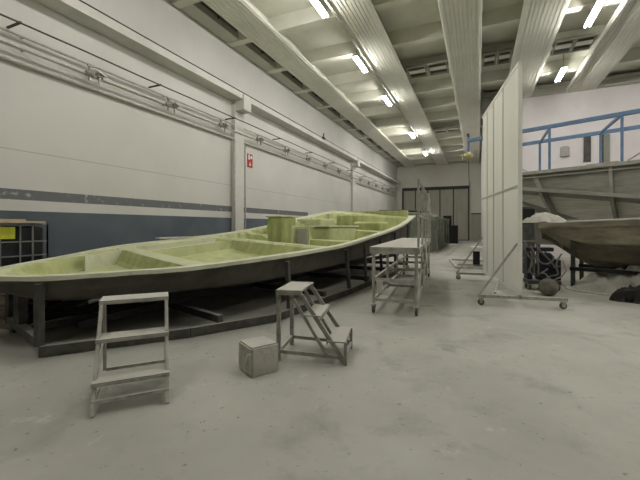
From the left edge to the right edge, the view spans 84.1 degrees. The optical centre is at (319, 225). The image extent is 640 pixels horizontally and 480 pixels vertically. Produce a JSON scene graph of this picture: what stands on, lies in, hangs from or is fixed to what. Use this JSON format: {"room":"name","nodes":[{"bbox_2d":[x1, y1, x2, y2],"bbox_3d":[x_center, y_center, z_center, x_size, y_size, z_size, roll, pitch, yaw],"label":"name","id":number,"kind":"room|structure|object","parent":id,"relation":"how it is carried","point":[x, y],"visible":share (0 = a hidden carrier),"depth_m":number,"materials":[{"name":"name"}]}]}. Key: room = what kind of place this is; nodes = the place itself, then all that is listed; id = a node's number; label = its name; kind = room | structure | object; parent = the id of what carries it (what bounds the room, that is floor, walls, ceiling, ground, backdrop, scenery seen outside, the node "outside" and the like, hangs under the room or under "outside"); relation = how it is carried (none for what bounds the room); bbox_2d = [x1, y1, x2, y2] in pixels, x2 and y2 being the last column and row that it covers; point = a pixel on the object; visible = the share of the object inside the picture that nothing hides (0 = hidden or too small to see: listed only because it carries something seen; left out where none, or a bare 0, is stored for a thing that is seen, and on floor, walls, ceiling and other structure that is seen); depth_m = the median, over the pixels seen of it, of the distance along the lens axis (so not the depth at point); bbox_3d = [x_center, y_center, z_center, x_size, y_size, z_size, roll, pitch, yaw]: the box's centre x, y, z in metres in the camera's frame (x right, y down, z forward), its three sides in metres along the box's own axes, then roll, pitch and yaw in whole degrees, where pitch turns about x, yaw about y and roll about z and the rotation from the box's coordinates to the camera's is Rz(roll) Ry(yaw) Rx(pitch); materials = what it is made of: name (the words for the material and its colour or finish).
{"room":"shipyard hall","nodes":[
{"label":"shipyard hall","id":0,"kind":"room"},
{"bbox_2d":[0,0,396,258],"bbox_3d":[-1.102,-2.600,15.596,0.300,7.800,42.200,0,0,24],"label":"wall","id":1,"kind":"structure","parent":0,"point":[101,170],"depth_m":8.29,"materials":[{"name":"paint"}]},
{"bbox_2d":[0,13,393,188],"bbox_3d":[-0.935,-3.308,15.085,0.412,0.049,40.600,0,0,24],"label":"cable","id":2,"kind":"object","parent":1,"relation":"attached to","point":[3,15],"visible":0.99,"depth_m":7.83,"materials":[{"name":"grey plastic"}]},
{"bbox_2d":[0,54,395,196],"bbox_3d":[-1.093,-2.780,15.100,0.068,0.068,40.500,0,0,24],"label":"conduit","id":3,"kind":"object","parent":1,"relation":"attached to","point":[4,57],"visible":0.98,"depth_m":7.97,"materials":[{"name":"grey metal"}]},
{"bbox_2d":[0,26,395,191],"bbox_3d":[-1.089,-3.232,15.098,0.120,0.051,40.500,0,0,24],"label":"conduit","id":4,"kind":"object","parent":1,"relation":"attached to","point":[1,27],"visible":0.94,"depth_m":7.91,"materials":[{"name":"grey metal"}]},
{"bbox_2d":[0,38,396,194],"bbox_3d":[-1.020,-3.015,15.068,0.271,0.310,40.500,0,0,24],"label":"pipe","id":5,"kind":"object","parent":1,"relation":"attached to","point":[88,73],"visible":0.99,"depth_m":8.57,"materials":[{"name":"silver metal"}]},
{"bbox_2d":[34,0,398,183],"bbox_3d":[-0.782,-4.160,15.454,0.400,0.320,41.600,0,0,24],"label":"ceiling beam","id":6,"kind":"structure","parent":1,"relation":"attached to","point":[73,10],"depth_m":8.65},
{"bbox_2d":[234,140,235,230],"bbox_3d":[-2.685,-0.700,11.179,0.059,4.000,0.059,0,0,2],"label":"conduit","id":7,"kind":"object","parent":1,"relation":"attached to","point":[234,140],"visible":0.6,"depth_m":11.16,"materials":[{"name":"metal"}]},
{"bbox_2d":[79,0,401,182],"bbox_3d":[-0.581,-4.210,15.365,0.028,0.024,41.600,0,0,24],"label":"trim","id":8,"kind":"structure","parent":1,"relation":"attached to","point":[79,0],"depth_m":9.21,"materials":[{"name":"grey metal"}]},
{"bbox_2d":[232,94,250,231],"bbox_3d":[-2.524,-1.430,11.468,0.460,5.460,0.480,0,0,24],"label":"pillar","id":9,"kind":"structure","parent":1,"relation":"attached to","point":[240,107],"depth_m":11.41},
{"bbox_2d":[245,146,245,228],"bbox_3d":[-2.514,-0.700,11.956,0.044,4.000,0.044,0,0,-44],"label":"conduit","id":10,"kind":"object","parent":1,"relation":"attached to","point":[245,146],"visible":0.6,"depth_m":11.94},
{"bbox_2d":[247,153,252,167],"bbox_3d":[-2.413,-2.250,12.251,0.023,0.460,0.280,0,0,24],"label":"fire sign","id":11,"kind":"object","parent":1,"relation":"attached to","point":[249,156],"visible":1,"depth_m":12.23,"materials":[{"name":"red plastic"}]},
{"bbox_2d":[168,0,401,166],"bbox_3d":[-0.754,-5.870,15.442,0.460,0.260,41.600,0,0,24],"label":"trim","id":12,"kind":"structure","parent":1,"relation":"attached to","point":[198,11],"depth_m":12.31,"materials":[{"name":"white metal"}]},
{"bbox_2d":[351,158,359,211],"bbox_3d":[2.215,-1.430,22.111,0.460,5.460,0.480,0,0,24],"label":"pillar","id":13,"kind":"structure","parent":1,"relation":"attached to","point":[354,164],"depth_m":21.97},
{"bbox_2d":[395,182,400,209],"bbox_3d":[7.421,-1.430,33.804,0.460,5.460,0.480,0,0,24],"label":"pillar","id":14,"kind":"structure","parent":1,"relation":"attached to","point":[399,184],"depth_m":33.64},
{"bbox_2d":[0,240,639,479],"bbox_3d":[7.806,1.400,11.631,19.800,0.200,42.200,0,0,24],"label":"floor","id":15,"kind":"structure","parent":0,"point":[461,388],"depth_m":2.71,"materials":[{"name":"concrete"}]},
{"bbox_2d":[0,223,47,266],"bbox_3d":[-4.920,0.627,5.212,1.028,1.335,1.160,0,0,24],"label":"container","id":16,"kind":"object","parent":15,"relation":"on","point":[18,244],"visible":0.57,"depth_m":5.24,"materials":[{"name":"plastic"}]},
{"bbox_2d":[0,221,45,222],"bbox_3d":[-4.732,-0.056,5.106,0.750,0.030,1.000,0,0,21],"label":"board","id":17,"kind":"object","parent":16,"relation":"on","point":[0,221],"visible":0.78,"depth_m":5.15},
{"bbox_2d":[0,219,25,220],"bbox_3d":[-4.748,-0.086,5.070,0.500,0.030,0.700,0,0,26],"label":"board","id":18,"kind":"object","parent":17,"relation":"on","point":[0,219],"visible":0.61,"depth_m":5.13,"materials":[{"name":"beige wood"}]},
{"bbox_2d":[0,293,62,329],"bbox_3d":[-4.050,1.078,4.868,0.700,0.428,0.750,0,0,18],"label":"wooden pallet","id":19,"kind":"object","parent":15,"relation":"on","point":[3,325],"visible":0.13,"depth_m":4.47,"materials":[{"name":"brown wood"}]},
{"bbox_2d":[63,300,88,323],"bbox_3d":[-3.331,1.083,4.848,0.300,0.435,0.300,0,0,24],"label":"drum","id":20,"kind":"object","parent":15,"relation":"on","point":[86,302],"visible":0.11,"depth_m":4.76,"materials":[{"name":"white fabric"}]},
{"bbox_2d":[89,292,169,417],"bbox_3d":[-1.461,0.950,2.790,0.504,0.720,0.660,0,0,-24],"label":"step ladder","id":21,"kind":"object","parent":15,"relation":"on","point":[123,376],"visible":1,"depth_m":2.71,"materials":[{"name":"metal"}]},
{"bbox_2d":[5,224,408,357],"bbox_3d":[-0.570,0.622,7.414,2.688,1.345,9.040,0,0,29],"label":"stand","id":22,"kind":"object","parent":15,"relation":"on","point":[31,326],"visible":0.52,"depth_m":4.39,"materials":[{"name":"metal"}]},
{"bbox_2d":[0,210,415,299],"bbox_3d":[-0.940,0.143,7.857,3.669,1.394,9.886,0,0,29],"label":"boat","id":23,"kind":"object","parent":22,"relation":"on","point":[318,241],"depth_m":5.56,"materials":[{"name":"plastic"}]},
{"bbox_2d":[238,336,277,377],"bbox_3d":[-0.560,1.171,3.208,0.278,0.258,0.284,0,0,-37],"label":"foam block","id":24,"kind":"object","parent":15,"relation":"on","point":[258,356],"visible":1,"depth_m":3.11,"materials":[{"name":"white"}]},
{"bbox_2d":[276,281,352,365],"bbox_3d":[-0.038,0.956,3.600,0.686,0.688,0.530,0,0,12],"label":"step ladder","id":25,"kind":"object","parent":15,"relation":"on","point":[340,334],"visible":0.99,"depth_m":3.43,"materials":[{"name":"metal"}]},
{"bbox_2d":[370,179,430,315],"bbox_3d":[1.787,0.312,7.184,0.720,1.974,4.270,0,0,19],"label":"work platform","id":26,"kind":"object","parent":15,"relation":"on","point":[410,246],"visible":0.91,"depth_m":5.64,"materials":[{"name":"metal"}]},
{"bbox_2d":[376,280,382,294],"bbox_3d":[0.878,0.909,5.250,0.110,0.220,0.037,0,0,19],"label":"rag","id":27,"kind":"object","parent":26,"relation":"hanging from","point":[379,290],"visible":1,"depth_m":5.24,"materials":[{"name":"white fabric"}]},
{"bbox_2d":[423,243,427,262],"bbox_3d":[1.760,0.453,5.918,0.058,0.312,0.407,0,0,19],"label":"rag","id":28,"kind":"object","parent":26,"relation":"hanging from","point":[425,245],"visible":1,"depth_m":5.81,"materials":[{"name":"white fabric"}]},
{"bbox_2d":[427,193,430,211],"bbox_3d":[2.312,-0.488,7.531,0.062,0.379,0.504,0,0,19],"label":"rag","id":29,"kind":"object","parent":26,"relation":"hanging from","point":[428,203],"visible":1,"depth_m":7.38,"materials":[{"name":"white fabric"}]},
{"bbox_2d":[379,209,449,252],"bbox_3d":[5.653,0.210,21.456,3.585,2.141,8.200,0,0,24],"label":"boat","id":30,"kind":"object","parent":15,"relation":"on","point":[438,236],"depth_m":18.05,"materials":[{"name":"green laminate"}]},
{"bbox_2d":[443,216,451,241],"bbox_3d":[9.909,0.250,27.591,0.600,2.100,0.520,0,0,24],"label":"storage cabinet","id":31,"kind":"object","parent":15,"relation":"on","point":[446,217],"visible":0.48,"depth_m":27.35,"materials":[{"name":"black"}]},
{"bbox_2d":[449,225,457,243],"bbox_3d":[9.924,0.625,26.491,0.700,1.350,0.520,0,0,24],"label":"storage cabinet","id":32,"kind":"object","parent":15,"relation":"on","point":[453,229],"visible":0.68,"depth_m":26.23,"materials":[{"name":"black metal"}]},
{"bbox_2d":[449,251,482,269],"bbox_3d":[5.085,1.040,11.721,1.399,0.480,2.850,0,0,17],"label":"trolley","id":33,"kind":"object","parent":15,"relation":"on","point":[476,260],"visible":0.61,"depth_m":11.24,"materials":[{"name":"metal"}]},
{"bbox_2d":[470,246,482,251],"bbox_3d":[5.092,0.728,11.336,0.550,0.140,0.500,0,0,24],"label":"box","id":34,"kind":"object","parent":33,"relation":"on","point":[478,248],"visible":0.56,"depth_m":11.14,"materials":[{"name":"white"}]},
{"bbox_2d":[456,61,567,308],"bbox_3d":[3.591,-0.665,7.101,1.302,3.929,2.987,0,0,14],"label":"screen","id":35,"kind":"object","parent":15,"relation":"on","point":[502,120],"visible":1,"depth_m":6.40,"materials":[{"name":"metal"}]},
{"bbox_2d":[522,207,535,273],"bbox_3d":[5.745,0.380,9.900,0.470,1.840,0.465,0,0,24],"label":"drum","id":36,"kind":"object","parent":15,"relation":"on","point":[528,230],"visible":0.43,"depth_m":9.71,"materials":[{"name":"grey metal"}]},
{"bbox_2d":[523,241,566,290],"bbox_3d":[4.549,0.808,7.272,0.773,0.983,0.476,0,0,14],"label":"pump","id":37,"kind":"object","parent":15,"relation":"on","point":[546,263],"visible":0.8,"depth_m":7.18,"materials":[{"name":"metal"}]},
{"bbox_2d":[523,278,561,284],"bbox_3d":[4.575,1.140,7.325,0.600,0.080,0.360,0,0,14],"label":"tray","id":38,"kind":"object","parent":37,"relation":"on","point":[528,281],"depth_m":7.21,"materials":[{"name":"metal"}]},
{"bbox_2d":[538,272,558,295],"bbox_3d":[4.276,1.083,6.646,0.330,0.434,0.328,0,0,24],"label":"float","id":39,"kind":"object","parent":15,"relation":"on","point":[547,286],"visible":1,"depth_m":6.55,"materials":[{"name":"rubber"}]},
{"bbox_2d":[522,159,639,253],"bbox_3d":[9.523,-0.150,8.797,3.200,2.900,8.656,0,0,-40],"label":"boat","id":40,"kind":"object","parent":15,"relation":"on","point":[611,190],"depth_m":9.64,"materials":[{"name":"grey laminate"}]},
{"bbox_2d":[468,108,639,171],"bbox_3d":[8.669,-2.205,8.723,1.690,1.410,9.622,0,0,-40],"label":"frame","id":41,"kind":"object","parent":40,"relation":"on","point":[619,115],"visible":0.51,"depth_m":10.05,"materials":[{"name":"paint"}]},
{"bbox_2d":[462,133,472,170],"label":"hook","id":42,"kind":"object","parent":41,"relation":"hanging from","point":[468,155],"depth_m":11.89,"materials":[{"name":"blue paint"}]},
{"bbox_2d":[539,218,639,285],"bbox_3d":[6.891,0.526,6.232,2.302,1.548,5.210,0,0,-44],"label":"boat","id":43,"kind":"object","parent":15,"relation":"on","point":[607,245],"depth_m":6.91,"materials":[{"name":"laminate"}]},
{"bbox_2d":[522,212,566,222],"bbox_3d":[4.620,-0.175,7.355,0.717,0.222,0.728,0,0,-21],"label":"sheet","id":44,"kind":"object","parent":43,"relation":"on","point":[544,217],"visible":1,"depth_m":7.15,"materials":[{"name":"white fabric"}]},
{"bbox_2d":[564,265,639,295],"bbox_3d":[6.146,0.960,6.636,2.624,0.671,1.286,0,0,34],"label":"plastic sheet","id":45,"kind":"object","parent":15,"relation":"on","point":[594,283],"visible":0.8,"depth_m":6.86,"materials":[{"name":"white plastic"}]},
{"bbox_2d":[609,284,639,303],"bbox_3d":[5.641,1.061,5.874,1.334,0.470,0.427,0,0,36],"label":"sheet","id":46,"kind":"object","parent":15,"relation":"on","point":[630,294],"visible":1,"depth_m":6.05,"materials":[{"name":"black plastic"}]},
{"bbox_2d":[171,0,639,164],"bbox_3d":[7.806,-6.005,11.631,19.800,0.590,42.200,0,0,24],"label":"ceiling","id":47,"kind":"structure","parent":0,"point":[414,30],"depth_m":12.19,"materials":[{"name":"concrete"}]},
{"bbox_2d":[200,1,237,30],"bbox_3d":[-2.712,-5.980,9.964,0.380,0.240,1.640,0,0,24],"label":"pane","id":48,"kind":"object","parent":47,"relation":"attached to","point":[202,2],"visible":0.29,"depth_m":9.98,"materials":[{"name":"black glass"}]},
{"bbox_2d":[251,42,275,61],"bbox_3d":[-1.817,-5.980,11.974,0.380,0.240,1.640,0,0,24],"label":"pane","id":49,"kind":"object","parent":47,"relation":"attached to","point":[256,46],"visible":0.2,"depth_m":12.01,"materials":[{"name":"black glass"}]},
{"bbox_2d":[286,71,302,83],"bbox_3d":[-0.922,-5.980,13.984,0.380,0.240,1.640,0,0,24],"label":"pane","id":50,"kind":"object","parent":47,"relation":"attached to","point":[286,71],"visible":0.23,"depth_m":14.02,"materials":[{"name":"black glass"}]},
{"bbox_2d":[201,0,416,167],"bbox_3d":[0.287,-5.860,14.978,0.980,0.520,41.600,0,0,24],"label":"beam","id":51,"kind":"structure","parent":47,"relation":"attached to","point":[243,15],"depth_m":12.01,"materials":[{"name":"metal"}]},
{"bbox_2d":[310,0,328,17],"bbox_3d":[-0.094,-5.745,8.689,0.170,0.670,1.240,0,0,24],"label":"lamp","id":52,"kind":"object","parent":47,"relation":"hanging from","point":[316,3],"visible":1,"depth_m":8.87,"materials":[{"name":"grey"}]},
{"bbox_2d":[352,48,367,72],"bbox_3d":[1.370,-5.745,11.978,0.170,0.670,1.240,0,0,24],"label":"lamp","id":53,"kind":"object","parent":47,"relation":"hanging from","point":[355,57],"visible":0.84,"depth_m":11.85,"materials":[{"name":"grey"}]},
{"bbox_2d":[382,89,391,105],"bbox_3d":[2.916,-5.745,15.450,0.170,0.670,1.240,0,0,24],"label":"lamp","id":54,"kind":"object","parent":47,"relation":"hanging from","point":[384,97],"visible":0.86,"depth_m":15.27,"materials":[{"name":"grey"}]},
{"bbox_2d":[406,63,428,78],"bbox_3d":[3.614,-5.897,13.168,0.678,0.415,1.000,0,0,24],"label":"ceiling vent","id":55,"kind":"object","parent":47,"relation":"in","point":[422,65],"visible":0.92,"depth_m":13.07,"materials":[{"name":"beige metal"}]},
{"bbox_2d":[426,59,448,75],"bbox_3d":[4.276,-5.897,12.874,0.678,0.415,1.000,0,0,24],"label":"ceiling vent","id":56,"kind":"object","parent":47,"relation":"in","point":[444,61],"visible":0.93,"depth_m":12.74,"materials":[{"name":"beige metal"}]},
{"bbox_2d":[434,126,446,132],"bbox_3d":[7.194,-5.897,21.208,0.678,0.415,1.000,0,0,24],"label":"ceiling vent","id":57,"kind":"object","parent":47,"relation":"in","point":[437,128],"visible":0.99,"depth_m":21.06,"materials":[{"name":"beige metal"}]},
{"bbox_2d":[447,125,459,131],"bbox_3d":[7.855,-5.897,20.913,0.678,0.415,1.000,0,0,24],"label":"ceiling vent","id":58,"kind":"object","parent":47,"relation":"in","point":[456,126],"visible":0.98,"depth_m":20.80,"materials":[{"name":"beige metal"}]},
{"bbox_2d":[483,50,496,66],"bbox_3d":[5.819,-5.897,12.187,0.422,0.415,1.000,0,0,24],"label":"ceiling vent","id":59,"kind":"object","parent":47,"relation":"in","point":[493,53],"visible":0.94,"depth_m":12.06,"materials":[{"name":"beige metal"}]},
{"bbox_2d":[497,47,512,64],"bbox_3d":[6.231,-5.897,12.003,0.422,0.415,1.000,0,0,24],"label":"ceiling vent","id":60,"kind":"object","parent":47,"relation":"in","point":[504,51],"visible":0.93,"depth_m":11.87,"materials":[{"name":"beige metal"}]},
{"bbox_2d":[555,54,566,81],"bbox_3d":[8.667,-5.745,12.780,0.170,0.670,1.240,0,0,24],"label":"lamp","id":61,"kind":"object","parent":47,"relation":"hanging from","point":[563,69],"visible":0.95,"depth_m":12.60,"materials":[{"name":"grey plastic"}]},
{"bbox_2d":[550,35,576,55],"bbox_3d":[7.753,-5.897,11.326,0.537,0.415,1.000,0,0,24],"label":"ceiling vent","id":62,"kind":"object","parent":47,"relation":"in","point":[572,39],"visible":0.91,"depth_m":11.20,"materials":[{"name":"beige metal"}]},
{"bbox_2d":[570,31,598,52],"bbox_3d":[8.243,-5.897,11.107,0.537,0.415,1.000,0,0,24],"label":"ceiling vent","id":63,"kind":"object","parent":47,"relation":"in","point":[589,36],"visible":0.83,"depth_m":10.96,"materials":[{"name":"beige metal"}]},
{"bbox_2d":[583,0,604,27],"bbox_3d":[7.040,-5.745,9.125,0.170,0.670,1.240,0,0,24],"label":"lamp","id":64,"kind":"object","parent":47,"relation":"hanging from","point":[599,3],"visible":1,"depth_m":9.08,"materials":[{"name":"grey"}]},
{"bbox_2d":[397,161,480,240],"bbox_3d":[11.142,-2.600,33.078,7.850,7.800,0.300,0,0,24],"label":"wall","id":65,"kind":"structure","parent":0,"point":[453,174],"depth_m":32.72,"materials":[{"name":"paint"}]},
{"bbox_2d":[324,0,431,157],"bbox_3d":[1.585,-5.570,11.992,0.050,0.050,36.800,0,0,24],"label":"track","id":66,"kind":"object","parent":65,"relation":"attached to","point":[326,1],"visible":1,"depth_m":11.76,"materials":[{"name":"white metal"}]},
{"bbox_2d":[328,0,448,165],"bbox_3d":[2.900,-5.860,13.815,1.000,0.520,41.600,0,0,24],"label":"beam","id":67,"kind":"structure","parent":65,"relation":"attached to","point":[360,18],"depth_m":12.01,"materials":[{"name":"metal"}]},
{"bbox_2d":[402,185,469,240],"bbox_3d":[10.677,-1.165,33.032,6.033,4.930,0.159,0,0,24],"label":"door","id":68,"kind":"structure","parent":65,"relation":"in","point":[453,201],"depth_m":32.53,"materials":[{"name":"grey metal"}]},
{"bbox_2d":[401,159,480,166],"bbox_3d":[11.068,-5.870,32.837,6.990,0.260,0.200,0,0,24],"label":"trim","id":69,"kind":"structure","parent":65,"relation":"attached to","point":[480,159],"depth_m":32.96,"materials":[{"name":"grey metal"}]},
{"bbox_2d":[437,0,481,163],"bbox_3d":[5.234,-5.860,12.776,1.030,0.520,41.600,0,0,24],"label":"beam","id":70,"kind":"structure","parent":65,"relation":"attached to","point":[461,20],"depth_m":11.75,"materials":[{"name":"metal"}]},
{"bbox_2d":[470,182,470,240],"bbox_3d":[13.463,-1.300,31.803,0.120,5.200,0.139,0,0,24],"label":"trim","id":71,"kind":"structure","parent":65,"relation":"attached to","point":[470,182],"depth_m":31.73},
{"bbox_2d":[471,213,480,239],"bbox_3d":[13.982,0.075,31.616,1.240,2.450,0.059,0,0,24],"label":"door","id":72,"kind":"structure","parent":65,"relation":"in","point":[475,217],"depth_m":31.64,"materials":[{"name":"grey metal"}]},
{"bbox_2d":[481,71,639,256],"bbox_3d":[16.272,-2.600,21.489,11.750,7.800,16.700,0,0,24],"label":"wall partition","id":73,"kind":"structure","parent":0,"point":[537,111],"depth_m":14.84,"materials":[{"name":"painted metal panels"}]},
{"bbox_2d":[482,98,493,125],"bbox_3d":[7.842,-2.150,15.769,1.200,6.900,0.590,0,0,24],"label":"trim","id":74,"kind":"structure","parent":73,"relation":"attached to","point":[485,103],"depth_m":15.68,"materials":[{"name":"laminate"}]},
{"bbox_2d":[509,0,569,98],"bbox_3d":[3.665,-5.860,4.334,1.050,0.520,24.900,0,0,24],"label":"beam","id":75,"kind":"structure","parent":73,"relation":"attached to","point":[540,20],"depth_m":10.49,"materials":[{"name":"metal"}]},
{"bbox_2d":[484,72,639,99],"bbox_3d":[12.803,-5.785,13.697,11.750,0.330,0.360,0,0,24],"label":"trim","id":76,"kind":"structure","parent":73,"relation":"attached to","point":[630,78],"depth_m":14.57,"materials":[{"name":"white metal"}]},
{"bbox_2d":[560,146,569,156],"bbox_3d":[10.296,-3.137,14.925,0.318,0.420,0.154,0,0,24],"label":"wall box","id":77,"kind":"object","parent":73,"relation":"attached to","point":[564,150],"visible":1,"depth_m":14.87,"materials":[{"name":"grey"}]},
{"bbox_2d":[584,136,590,161],"bbox_3d":[11.024,-3.182,14.644,0.237,1.054,0.074,0,0,24],"label":"shutter","id":78,"kind":"object","parent":73,"relation":"attached to","point":[587,140],"visible":0.92,"depth_m":14.61,"materials":[{"name":"grey metal"}]},
{"bbox_2d":[567,0,629,90],"bbox_3d":[5.264,-5.570,3.513,0.050,0.050,24.300,0,0,24],"label":"track","id":79,"kind":"object","parent":73,"relation":"attached to","point":[626,1],"visible":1,"depth_m":10.56,"materials":[{"name":"white metal"}]},
{"bbox_2d":[565,0,639,92],"bbox_3d":[5.757,-5.860,3.403,1.090,0.520,24.900,0,0,24],"label":"beam","id":80,"kind":"structure","parent":73,"relation":"attached to","point":[625,31],"depth_m":11.20,"materials":[{"name":"metal"}]},
{"bbox_2d":[602,134,609,162],"bbox_3d":[11.590,-3.167,14.395,0.259,1.177,0.069,0,0,24],"label":"wall panel","id":81,"kind":"object","parent":73,"relation":"attached to","point":[605,137],"visible":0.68,"depth_m":14.39,"materials":[{"name":"grey"}]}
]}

